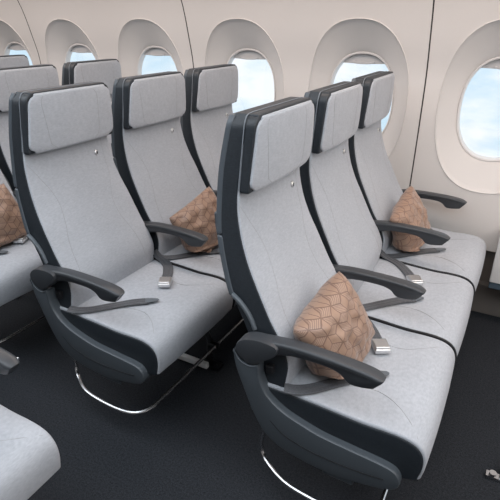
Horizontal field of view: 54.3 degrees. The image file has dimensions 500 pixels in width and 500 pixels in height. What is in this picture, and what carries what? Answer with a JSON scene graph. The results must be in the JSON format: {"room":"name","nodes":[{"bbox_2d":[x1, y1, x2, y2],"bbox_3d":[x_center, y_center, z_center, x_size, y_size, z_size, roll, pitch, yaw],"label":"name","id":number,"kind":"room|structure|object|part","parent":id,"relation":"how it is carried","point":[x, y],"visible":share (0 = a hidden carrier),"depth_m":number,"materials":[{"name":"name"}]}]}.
{"room":"aircraft cabin","nodes":[
{"label":"aircraft cabin","id":0,"kind":"room"},
{"bbox_2d":[0,286,499,499],"bbox_3d":[-1.776,0.895,1.552,8.500,0.060,5.260,13,28,26],"label":"floor","id":1,"kind":"structure","parent":0,"point":[201,441],"depth_m":1.89,"materials":[{"name":"grey carpet"}]},
{"bbox_2d":[0,55,28,67],"bbox_3d":[-1.498,-0.841,3.382,0.684,0.928,0.558,13,28,26],"label":"passenger seat","id":2,"kind":"object","parent":1,"relation":"on","point":[5,60],"visible":0.1,"depth_m":3.37,"materials":[{"name":"grey fabric"}]},
{"bbox_2d":[0,297,45,343],"bbox_3d":[-1.049,0.080,2.858,0.615,0.305,1.484,13,28,26],"label":"base frame","id":3,"kind":"object","parent":1,"relation":"on","point":[42,317],"visible":0.16,"depth_m":2.30,"materials":[{"name":"metal"}]},
{"bbox_2d":[0,169,42,305],"bbox_3d":[-1.235,-0.262,2.211,0.678,0.981,0.544,13,28,26],"label":"passenger seat","id":4,"kind":"object","parent":3,"relation":"on","point":[19,257],"visible":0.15,"depth_m":2.15,"materials":[{"name":"grey fabric"}]},
{"bbox_2d":[0,183,26,246],"bbox_3d":[-1.175,-0.154,2.251,0.162,0.259,0.351,21,32,37],"label":"throw pillow","id":5,"kind":"object","parent":4,"relation":"on","point":[12,228],"visible":0.81,"depth_m":2.26,"materials":[{"name":"brown fabric"}]},
{"bbox_2d":[0,64,59,198],"bbox_3d":[-0.989,-0.473,2.598,0.678,0.928,0.536,13,28,26],"label":"passenger seat","id":6,"kind":"object","parent":3,"relation":"on","point":[19,78],"visible":0.23,"depth_m":2.52,"materials":[{"name":"grey fabric"}]},
{"bbox_3d":[-1.155,-0.583,2.654,0.245,0.770,0.489,13,28,26],"label":"backrest","id":7,"kind":"part","parent":6,"relation":"part of","materials":[{"name":"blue fabric"}]},
{"bbox_2d":[62,59,121,157],"bbox_3d":[-0.742,-0.662,3.000,0.684,0.928,0.558,13,28,26],"label":"passenger seat","id":8,"kind":"object","parent":3,"relation":"on","point":[106,71],"visible":0.2,"depth_m":2.92,"materials":[{"name":"grey fabric"}]},
{"bbox_3d":[-0.912,-0.769,3.049,0.245,0.770,0.489,13,28,26],"label":"backrest","id":9,"kind":"part","parent":8,"relation":"part of","materials":[{"name":"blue fabric"}]},
{"bbox_2d":[0,347,60,499],"bbox_3d":[-0.908,0.230,1.100,0.684,0.928,0.558,13,28,26],"label":"passenger seat","id":10,"kind":"object","parent":1,"relation":"on","point":[29,455],"visible":1,"depth_m":1.24,"materials":[{"name":"grey fabric"}]},
{"bbox_3d":[-0.796,0.279,1.369,0.428,0.097,0.045,13,28,26],"label":"armrest","id":11,"kind":"part","parent":10,"relation":"part of","materials":[{"name":"grey plastic"}]},
{"bbox_2d":[73,318,243,414],"bbox_3d":[-0.293,0.260,2.476,0.615,0.305,1.484,13,28,26],"label":"base frame","id":12,"kind":"object","parent":1,"relation":"on","point":[206,361],"visible":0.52,"depth_m":2.08,"materials":[{"name":"metal"}]},
{"bbox_2d":[9,82,232,383],"bbox_3d":[-0.478,-0.083,1.829,0.678,0.981,0.544,13,28,26],"label":"passenger seat","id":13,"kind":"object","parent":12,"relation":"on","point":[124,314],"visible":1,"depth_m":1.79,"materials":[{"name":"grey fabric"}]},
{"bbox_3d":[-0.643,-0.218,1.877,0.245,0.770,0.489,13,28,26],"label":"backrest","id":14,"kind":"part","parent":13,"relation":"part of","materials":[{"name":"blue fabric"}]},
{"bbox_3d":[-0.606,0.124,1.700,0.428,0.097,0.051,13,28,26],"label":"armrest","id":15,"kind":"part","parent":13,"relation":"part of","materials":[{"name":"grey plastic"}]},
{"bbox_3d":[-0.576,0.297,1.751,0.508,0.323,0.036,13,28,26],"label":"panel","id":16,"kind":"part","parent":13,"relation":"part of","materials":[{"name":"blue plastic"}]},
{"bbox_2d":[60,309,157,374],"bbox_3d":[-0.414,0.234,1.941,0.510,0.146,0.494,13,28,26],"label":"cushion","id":17,"kind":"object","parent":13,"relation":"on","point":[131,335],"depth_m":1.71,"materials":[{"name":"black fabric"}]},
{"bbox_3d":[-0.339,0.119,1.933,0.047,0.006,0.048,-1,25,-1],"label":"buckle lid","id":18,"kind":"part","parent":13,"relation":"part of","materials":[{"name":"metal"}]},
{"bbox_2d":[111,71,236,306],"bbox_3d":[-0.233,-0.294,2.216,0.678,0.928,0.536,13,28,26],"label":"passenger seat","id":19,"kind":"object","parent":12,"relation":"on","point":[152,158],"visible":0.66,"depth_m":2.18,"materials":[{"name":"grey fabric"}]},
{"bbox_3d":[-0.399,-0.404,2.272,0.245,0.770,0.489,13,28,26],"label":"backrest","id":20,"kind":"part","parent":19,"relation":"part of","materials":[{"name":"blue fabric"}]},
{"bbox_3d":[-0.361,-0.063,2.097,0.428,0.097,0.045,13,28,26],"label":"armrest","id":21,"kind":"part","parent":19,"relation":"part of","materials":[{"name":"grey plastic"}]},
{"bbox_2d":[169,187,217,252],"bbox_3d":[-0.207,-0.140,2.230,0.163,0.252,0.346,18,30,33],"label":"throw pillow","id":22,"kind":"object","parent":19,"relation":"on","point":[198,215],"visible":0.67,"depth_m":2.17,"materials":[{"name":"brown fabric"}]},
{"bbox_2d":[180,64,237,196],"bbox_3d":[0.014,-0.483,2.618,0.684,0.928,0.558,13,28,26],"label":"passenger seat","id":23,"kind":"object","parent":12,"relation":"on","point":[211,91],"visible":0.39,"depth_m":2.55,"materials":[{"name":"grey fabric"}]},
{"bbox_3d":[-0.155,-0.590,2.667,0.245,0.770,0.489,13,28,26],"label":"backrest","id":24,"kind":"part","parent":23,"relation":"part of","materials":[{"name":"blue fabric"}]},
{"bbox_2d":[259,429,388,499],"bbox_3d":[0.464,0.439,2.094,0.615,0.305,1.484,13,28,26],"label":"base frame","id":25,"kind":"object","parent":1,"relation":"on","point":[273,470],"visible":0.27,"depth_m":1.54,"materials":[{"name":"silver metal"}]},
{"bbox_2d":[214,97,454,489],"bbox_3d":[0.278,0.097,1.447,0.678,0.981,0.544,13,28,26],"label":"passenger seat","id":26,"kind":"object","parent":25,"relation":"on","point":[377,426],"visible":0.92,"depth_m":1.38,"materials":[{"name":"grey fabric"}]},
{"bbox_3d":[0.114,-0.039,1.495,0.245,0.770,0.489,13,28,26],"label":"backrest","id":27,"kind":"part","parent":26,"relation":"part of","materials":[{"name":"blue fabric"}]},
{"bbox_3d":[0.150,0.303,1.318,0.428,0.097,0.051,13,28,26],"label":"armrest","id":28,"kind":"part","parent":26,"relation":"part of","materials":[{"name":"grey plastic"}]},
{"bbox_3d":[0.180,0.476,1.369,0.508,0.323,0.036,13,28,26],"label":"panel","id":29,"kind":"part","parent":26,"relation":"part of","materials":[{"name":"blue plastic"}]},
{"bbox_2d":[293,272,374,379],"bbox_3d":[0.256,0.222,1.446,0.182,0.262,0.335,20,32,36],"label":"throw pillow","id":30,"kind":"object","parent":26,"relation":"on","point":[336,320],"visible":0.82,"depth_m":1.38,"materials":[{"name":"brown fabric"}]},
{"bbox_2d":[251,387,422,479],"bbox_3d":[0.342,0.414,1.560,0.510,0.146,0.494,13,28,26],"label":"cushion","id":31,"kind":"object","parent":26,"relation":"on","point":[384,425],"depth_m":1.33,"materials":[{"name":"black fabric"}]},
{"bbox_3d":[0.418,0.298,1.552,0.047,0.006,0.048,-1,25,-1],"label":"buckle lid","id":32,"kind":"part","parent":26,"relation":"part of","materials":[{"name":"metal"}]},
{"bbox_2d":[299,81,473,366],"bbox_3d":[0.523,-0.115,1.834,0.678,0.928,0.536,13,28,26],"label":"passenger seat","id":33,"kind":"object","parent":25,"relation":"on","point":[392,292],"visible":0.73,"depth_m":1.81,"materials":[{"name":"grey fabric"}]},
{"bbox_3d":[0.357,-0.225,1.890,0.245,0.770,0.489,13,28,26],"label":"backrest","id":34,"kind":"part","parent":33,"relation":"part of","materials":[{"name":"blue fabric"}]},
{"bbox_3d":[0.395,0.117,1.715,0.428,0.097,0.045,13,28,26],"label":"armrest","id":35,"kind":"part","parent":33,"relation":"part of","materials":[{"name":"grey plastic"}]},
{"bbox_3d":[0.661,0.113,1.947,0.047,0.006,0.048,-1,25,-1],"label":"buckle lid","id":36,"kind":"part","parent":33,"relation":"part of","materials":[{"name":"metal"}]},
{"bbox_2d":[348,71,485,298],"bbox_3d":[0.770,-0.303,2.236,0.684,0.928,0.558,13,28,26],"label":"passenger seat","id":37,"kind":"object","parent":25,"relation":"on","point":[461,255],"visible":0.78,"depth_m":2.19,"materials":[{"name":"grey fabric"}]},
{"bbox_3d":[0.601,-0.410,2.285,0.245,0.770,0.489,13,28,26],"label":"backrest","id":38,"kind":"part","parent":37,"relation":"part of","materials":[{"name":"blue fabric"}]},
{"bbox_2d":[389,186,429,251],"bbox_3d":[0.739,-0.144,2.229,0.159,0.256,0.346,16,29,30],"label":"throw pillow","id":39,"kind":"object","parent":37,"relation":"on","point":[409,209],"visible":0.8,"depth_m":2.17,"materials":[{"name":"brown fabric"}]},
{"bbox_3d":[0.638,-0.069,2.111,0.428,0.097,0.045,13,28,26],"label":"armrest","id":40,"kind":"part","parent":37,"relation":"part of","materials":[{"name":"grey plastic"}]},
{"bbox_3d":[0.882,-0.255,2.506,0.428,0.097,0.045,13,28,26],"label":"armrest","id":41,"kind":"part","parent":37,"relation":"part of","materials":[{"name":"grey plastic"}]},
{"bbox_2d":[471,280,499,316],"bbox_3d":[-0.513,-0.172,3.553,8.500,0.172,0.075,13,28,26],"label":"wall panel","id":42,"kind":"object","parent":1,"relation":"on","point":[486,300],"depth_m":2.61,"materials":[{"name":"black plastic"}]},
{"bbox_2d":[485,470,499,483],"bbox_3d":[1.220,0.618,1.712,0.615,0.305,1.484,13,28,26],"label":"base frame","id":43,"kind":"object","parent":1,"relation":"on","point":[492,475],"visible":1,"depth_m":1.68,"materials":[{"name":"metal"}]},
{"bbox_2d":[0,0,499,281],"bbox_3d":[-0.548,-0.937,3.124,8.500,1.580,0.220,13,28,26],"label":"wall","id":44,"kind":"structure","parent":0,"point":[296,28],"depth_m":2.56,"materials":[{"name":"white plastic"}]},
{"bbox_2d":[0,20,33,64],"bbox_3d":[-1.853,-1.383,3.850,0.546,0.800,0.175,13,28,26],"label":"window","id":45,"kind":"structure","parent":44,"relation":"attached to","point":[10,39],"depth_m":3.76,"materials":[{"name":"plastic"}]},
{"bbox_2d":[9,44,24,49],"bbox_3d":[-1.821,-1.597,3.814,0.362,0.058,0.006,13,28,26],"label":"shade","id":46,"kind":"object","parent":44,"relation":"attached to","point":[11,46],"depth_m":3.82,"materials":[{"name":"plastic"}]},
{"bbox_2d":[45,19,98,85],"bbox_3d":[-1.246,-1.239,3.543,0.546,0.800,0.175,13,28,26],"label":"window","id":47,"kind":"structure","parent":44,"relation":"attached to","point":[63,37],"depth_m":3.48,"materials":[{"name":"plastic"}]},
{"bbox_2d":[70,45,90,52],"bbox_3d":[-1.214,-1.453,3.508,0.362,0.058,0.006,13,28,26],"label":"shade","id":48,"kind":"object","parent":44,"relation":"attached to","point":[73,48],"depth_m":3.51,"materials":[{"name":"plastic"}]},
{"bbox_2d":[118,19,183,76],"bbox_3d":[-0.639,-1.095,3.237,0.546,0.800,0.175,13,28,26],"label":"window","id":49,"kind":"structure","parent":44,"relation":"attached to","point":[138,38],"depth_m":3.16,"materials":[{"name":"plastic"}]},
{"bbox_2d":[144,48,169,55],"bbox_3d":[-0.607,-1.309,3.201,0.362,0.058,0.006,13,28,26],"label":"shade","id":50,"kind":"object","parent":44,"relation":"attached to","point":[147,51],"depth_m":3.20,"materials":[{"name":"plastic"}]},
{"bbox_2d":[205,18,283,100],"bbox_3d":[-0.033,-0.951,2.930,0.546,0.800,0.175,13,28,26],"label":"window","id":51,"kind":"structure","parent":44,"relation":"attached to","point":[233,38],"depth_m":2.83,"materials":[{"name":"plastic"}]},
{"bbox_3d":[-0.004,-1.141,2.897,0.118,0.016,0.016,13,28,26],"label":"shade pull","id":52,"kind":"part","parent":51,"relation":"part of","materials":[{"name":"plastic"}]},
{"bbox_2d":[234,51,264,59],"bbox_3d":[0.000,-1.165,2.895,0.362,0.058,0.006,13,28,26],"label":"shade","id":53,"kind":"object","parent":44,"relation":"attached to","point":[249,55],"depth_m":2.90,"materials":[{"name":"plastic"}]},
{"bbox_2d":[308,18,408,157],"bbox_3d":[0.574,-0.807,2.624,0.546,0.800,0.175,13,28,26],"label":"window","id":54,"kind":"structure","parent":44,"relation":"attached to","point":[352,40],"depth_m":2.54,"materials":[{"name":"plastic"}]},
{"bbox_3d":[0.603,-0.997,2.591,0.118,0.016,0.016,13,28,26],"label":"shade pull","id":55,"kind":"part","parent":54,"relation":"part of","materials":[{"name":"plastic"}]},
{"bbox_2d":[344,54,383,63],"bbox_3d":[0.607,-1.021,2.588,0.362,0.058,0.006,13,28,26],"label":"shade","id":56,"kind":"object","parent":44,"relation":"attached to","point":[356,58],"depth_m":2.59,"materials":[{"name":"plastic"}]},
{"bbox_2d":[435,19,499,193],"bbox_3d":[1.181,-0.663,2.317,0.546,0.800,0.175,13,28,26],"label":"window","id":57,"kind":"structure","parent":44,"relation":"attached to","point":[469,170],"depth_m":2.44,"materials":[{"name":"plastic"}]},
{"bbox_2d":[481,59,499,68],"bbox_3d":[1.214,-0.877,2.282,0.362,0.058,0.006,13,28,26],"label":"shade","id":58,"kind":"object","parent":44,"relation":"attached to","point":[495,64],"depth_m":2.31,"materials":[{"name":"plastic"}]},
{"bbox_2d":[488,237,499,289],"bbox_3d":[1.383,0.073,2.364,0.358,0.282,0.150,13,28,26],"label":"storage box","id":59,"kind":"object","parent":44,"relation":"attached to","point":[494,281],"visible":1,"depth_m":2.40,"materials":[{"name":"white plastic"}]}
]}

